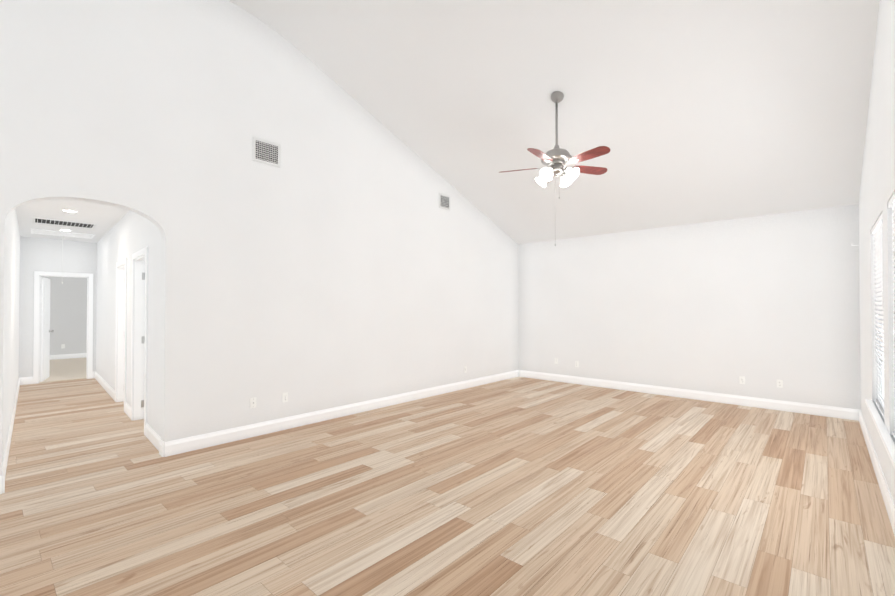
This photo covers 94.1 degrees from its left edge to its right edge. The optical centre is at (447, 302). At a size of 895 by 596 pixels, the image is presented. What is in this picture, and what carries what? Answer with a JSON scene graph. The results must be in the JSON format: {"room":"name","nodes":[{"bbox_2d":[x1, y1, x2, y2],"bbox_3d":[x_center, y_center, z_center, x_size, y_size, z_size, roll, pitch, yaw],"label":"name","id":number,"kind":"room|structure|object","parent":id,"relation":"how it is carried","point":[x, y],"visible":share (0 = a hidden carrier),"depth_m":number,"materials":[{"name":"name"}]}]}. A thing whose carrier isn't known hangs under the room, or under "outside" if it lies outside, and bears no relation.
{"room":"empty living room","nodes":[
{"label":"empty living room","id":0,"kind":"room"},
{"bbox_2d":[2,209,19,461],"bbox_3d":[-5.824,0.110,5.519,6.296,2.770,0.449,-1,-1,42],"label":"wall","id":1,"kind":"structure","parent":0,"point":[11,307],"depth_m":4.57,"materials":[{"name":"paint"}]},
{"bbox_2d":[2,377,24,475],"bbox_3d":[-5.733,1.425,5.512,6.170,0.140,0.339,-1,-1,42],"label":"baseboard","id":2,"kind":"structure","parent":1,"relation":"attached to","point":[20,382],"depth_m":4.48,"materials":[{"name":"white wood"}]},
{"bbox_2d":[19,237,96,377],"bbox_3d":[-6.390,0.149,9.316,0.365,2.770,4.680,-1,-1,42],"label":"wall","id":3,"kind":"structure","parent":0,"point":[40,254],"depth_m":7.89,"materials":[{"name":"paint"}]},
{"bbox_2d":[40,277,53,381],"bbox_3d":[-7.974,0.507,8.290,0.666,2.008,0.251,-1,-1,42],"label":"end door","id":4,"kind":"structure","parent":3,"relation":"in","point":[45,331],"depth_m":8.17,"materials":[{"name":"white wood"}]},
{"bbox_2d":[33,271,92,383],"bbox_3d":[-7.527,0.462,8.180,0.850,2.120,0.156,1,-1,-45],"label":"door frame","id":5,"kind":"structure","parent":3,"relation":"attached to","point":[36,348],"depth_m":8.07,"materials":[{"name":"white wood"}]},
{"bbox_2d":[39,358,86,382],"bbox_3d":[-9.239,1.542,9.667,4.806,0.032,5.430,-1,-1,42],"label":"floor carpet","id":6,"kind":"object","parent":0,"point":[67,369],"depth_m":9.55,"materials":[{"name":"beige carpet"}]},
{"bbox_2d":[40,276,86,354],"bbox_3d":[-10.884,0.170,11.332,0.392,2.770,5.199,-1,-1,42],"label":"wall","id":7,"kind":"structure","parent":0,"point":[68,311],"depth_m":11.59,"materials":[{"name":"paint"}]},
{"bbox_2d":[50,353,86,359],"bbox_3d":[-10.836,1.484,11.270,0.288,0.140,5.194,-1,-1,42],"label":"baseboard","id":8,"kind":"structure","parent":7,"relation":"attached to","point":[68,356],"depth_m":11.48,"materials":[{"name":"white wood"}]},
{"bbox_2d":[15,199,128,242],"bbox_3d":[-6.609,-1.288,8.126,11.064,0.120,7.444,-1,-1,42],"label":"ceiling","id":9,"kind":"structure","parent":0,"point":[105,218],"depth_m":6.02,"materials":[{"name":"paint"}]},
{"bbox_2d":[31,229,94,238],"bbox_3d":[-6.849,-1.229,7.426,0.612,0.012,0.849,-1,-1,42],"label":"trim","id":10,"kind":"structure","parent":9,"relation":"attached to","point":[60,233],"depth_m":7.37,"materials":[{"name":"white wood"}]},
{"bbox_2d":[32,217,96,228],"bbox_3d":[-5.963,-1.238,6.494,0.537,0.014,0.745,-1,-1,42],"label":"ceiling vent","id":11,"kind":"object","parent":9,"relation":"in","point":[62,223],"visible":1,"depth_m":6.49,"materials":[{"name":"white metal"}]},
{"bbox_2d":[61,210,77,212],"bbox_3d":[-5.144,-1.249,5.673,0.170,0.008,0.170,-1,-1,42],"label":"recessed light","id":12,"kind":"object","parent":9,"relation":"in","point":[71,211],"visible":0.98,"depth_m":5.68,"materials":[{"name":"white plastic"}]},
{"bbox_2d":[96,210,161,435],"bbox_3d":[-4.967,0.119,6.374,0.120,2.770,6.298,1,-1,-45],"label":"wall","id":13,"kind":"structure","parent":0,"point":[128,234],"depth_m":5.58,"materials":[{"name":"paint"}]},
{"bbox_2d":[92,371,114,400],"bbox_3d":[-6.110,1.445,7.410,2.959,0.140,0.171,-1,-1,42],"label":"baseboard","id":14,"kind":"structure","parent":13,"relation":"attached to","point":[100,380],"depth_m":7.29,"materials":[{"name":"white wood"}]},
{"bbox_2d":[115,258,126,411],"bbox_3d":[-4.691,0.441,6.093,0.156,2.120,0.920,1,-1,-45],"label":"door frame","id":15,"kind":"structure","parent":13,"relation":"attached to","point":[121,336],"depth_m":6.33,"materials":[{"name":"white wood"}]},
{"bbox_2d":[125,402,130,418],"bbox_3d":[-4.231,1.425,5.525,0.520,0.140,0.043,-1,-1,42],"label":"baseboard","id":16,"kind":"structure","parent":13,"relation":"attached to","point":[127,407],"depth_m":5.53,"materials":[{"name":"white wood"}]},
{"bbox_2d":[124,273,144,406],"bbox_3d":[-4.422,0.479,5.872,0.040,1.730,1.442,1,-1,-45],"label":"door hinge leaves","id":17,"kind":"object","parent":13,"relation":"attached to","point":[143,339],"visible":0.52,"depth_m":5.36,"materials":[{"name":"silver metal"}]},
{"bbox_2d":[131,247,147,434],"bbox_3d":[-3.664,0.431,5.063,0.957,2.120,0.206,-1,-1,42],"label":"door frame","id":18,"kind":"structure","parent":13,"relation":"attached to","point":[139,360],"depth_m":5.31,"materials":[{"name":"white wood"}]},
{"bbox_2d":[145,423,160,450],"bbox_3d":[-3.085,1.414,4.375,0.828,0.140,0.059,-1,-1,42],"label":"baseboard","id":19,"kind":"structure","parent":13,"relation":"attached to","point":[152,435],"depth_m":4.39,"materials":[{"name":"white wood"}]},
{"bbox_2d":[0,0,518,475],"bbox_3d":[-1.277,-0.888,5.732,0.120,4.770,8.340,-1,-1,42],"label":"wall","id":20,"kind":"structure","parent":0,"point":[338,257],"depth_m":4.62,"materials":[{"name":"paint"}]},
{"bbox_2d":[0,471,4,493],"bbox_3d":[-3.686,1.399,2.963,0.046,0.140,0.736,-1,-1,42],"label":"baseboard","id":21,"kind":"structure","parent":20,"relation":"attached to","point":[2,478],"depth_m":3.22,"materials":[{"name":"white wood"}]},
{"bbox_2d":[250,397,256,408],"bbox_3d":[-2.159,1.111,4.635,0.015,0.115,0.070,-1,-1,42],"label":"electrical outlet","id":22,"kind":"object","parent":20,"relation":"attached to","point":[252,402],"visible":1,"depth_m":4.63,"materials":[{"name":"white plastic"}]},
{"bbox_2d":[253,137,280,166],"bbox_3d":[-2.065,-1.724,4.768,0.014,0.265,0.315,-1,-1,42],"label":"air vent","id":23,"kind":"object","parent":20,"relation":"in","point":[267,152],"visible":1,"depth_m":4.77,"materials":[{"name":"white metal"}]},
{"bbox_2d":[282,392,287,402],"bbox_3d":[-1.914,1.114,4.912,0.007,0.115,0.070,-1,-1,42],"label":"electrical outlet","id":24,"kind":"object","parent":20,"relation":"attached to","point":[284,397],"visible":1,"depth_m":4.91,"materials":[{"name":"white plastic"}]},
{"bbox_2d":[160,370,519,456],"bbox_3d":[-0.633,1.434,6.342,0.046,0.140,6.296,-1,-1,42],"label":"baseboard","id":25,"kind":"structure","parent":20,"relation":"attached to","point":[180,446],"depth_m":5.11,"materials":[{"name":"white wood"}]},
{"bbox_2d":[439,193,449,209],"bbox_3d":[-0.044,-1.705,7.005,0.014,0.245,0.270,-1,-1,42],"label":"air vent","id":26,"kind":"object","parent":20,"relation":"in","point":[444,201],"visible":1,"depth_m":7.00,"materials":[{"name":"white metal"}]},
{"bbox_2d":[0,377,894,595],"bbox_3d":[-2.237,1.546,5.577,11.730,0.100,9.820,-1,-1,42],"label":"floor","id":27,"kind":"structure","parent":0,"point":[520,486],"depth_m":3.07,"materials":[{"name":"brown wood"}]},
{"bbox_2d":[229,0,879,243],"bbox_3d":[0.645,-2.319,4.011,5.300,2.182,8.340,-1,-1,42],"label":"ceiling","id":28,"kind":"structure","parent":0,"point":[692,111],"depth_m":4.70,"materials":[{"name":"paint"}]},
{"bbox_2d":[499,91,609,245],"bbox_3d":[1.242,-1.541,4.746,1.285,1.756,1.263,-1,-1,42],"label":"ceiling fan","id":29,"kind":"object","parent":28,"relation":"hanging from","point":[556,159],"visible":1,"depth_m":4.70,"materials":[{"name":"silver metal"}]},
{"bbox_2d":[518,204,859,409],"bbox_3d":[3.400,0.119,7.036,5.300,2.783,0.120,-1,-1,42],"label":"wall","id":30,"kind":"structure","parent":0,"point":[762,304],"depth_m":6.40,"materials":[{"name":"paint"}]},
{"bbox_2d":[520,370,858,419],"bbox_3d":[3.358,1.440,6.969,5.010,0.140,0.016,-1,-1,42],"label":"baseboard","id":31,"kind":"structure","parent":30,"relation":"attached to","point":[812,409],"depth_m":6.38,"materials":[{"name":"white wood"}]},
{"bbox_2d":[739,376,744,383],"bbox_3d":[4.322,1.133,6.107,0.070,0.115,0.007,-1,-1,42],"label":"electrical outlet","id":32,"kind":"object","parent":30,"relation":"attached to","point":[741,379],"visible":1,"depth_m":6.11,"materials":[{"name":"white plastic"}]},
{"bbox_2d":[777,379,782,387],"bbox_3d":[4.641,1.126,5.819,0.070,0.115,0.007,-1,-1,42],"label":"electrical outlet","id":33,"kind":"object","parent":30,"relation":"attached to","point":[779,383],"visible":1,"depth_m":5.82,"materials":[{"name":"white plastic"}]},
{"bbox_2d":[858,0,894,504],"bbox_3d":[2.567,-0.923,2.260,0.120,4.770,8.340,-1,-1,42],"label":"wall","id":34,"kind":"structure","parent":0,"point":[877,188],"depth_m":3.30,"materials":[{"name":"paint"}]},
{"bbox_2d":[856,410,894,535],"bbox_3d":[2.516,1.392,2.282,0.016,0.140,8.100,-1,-1,42],"label":"baseboard","id":35,"kind":"structure","parent":34,"relation":"attached to","point":[887,498],"depth_m":3.37,"materials":[{"name":"white wood"}]},
{"bbox_2d":[871,213,883,417],"bbox_3d":[3.705,0.109,3.553,0.062,1.624,1.064,-1,-1,42],"label":"window blind","id":36,"kind":"object","parent":34,"relation":"attached to","point":[876,231],"visible":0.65,"depth_m":3.65,"materials":[{"name":"white plastic"}]},
{"bbox_2d":[865,399,894,468],"bbox_3d":[3.210,0.967,3.028,0.109,0.095,2.590,-1,-1,42],"label":"window sill","id":37,"kind":"structure","parent":34,"relation":"attached to","point":[887,440],"depth_m":3.00,"materials":[{"name":"white wood"}]},
{"bbox_2d":[881,320,883,402],"bbox_3d":[3.749,0.110,3.514,0.050,1.630,1.080,-1,-1,42],"label":"window unit","id":38,"kind":"structure","parent":34,"relation":"in","point":[883,374],"depth_m":3.89,"materials":[{"name":"clear glass"}]},
{"bbox_2d":[888,192,894,437],"bbox_3d":[2.753,0.099,2.499,0.062,1.624,1.084,-1,-1,42],"label":"window blind","id":39,"kind":"object","parent":34,"relation":"attached to","point":[891,203],"visible":1,"depth_m":2.81,"materials":[{"name":"white plastic"}]}
]}

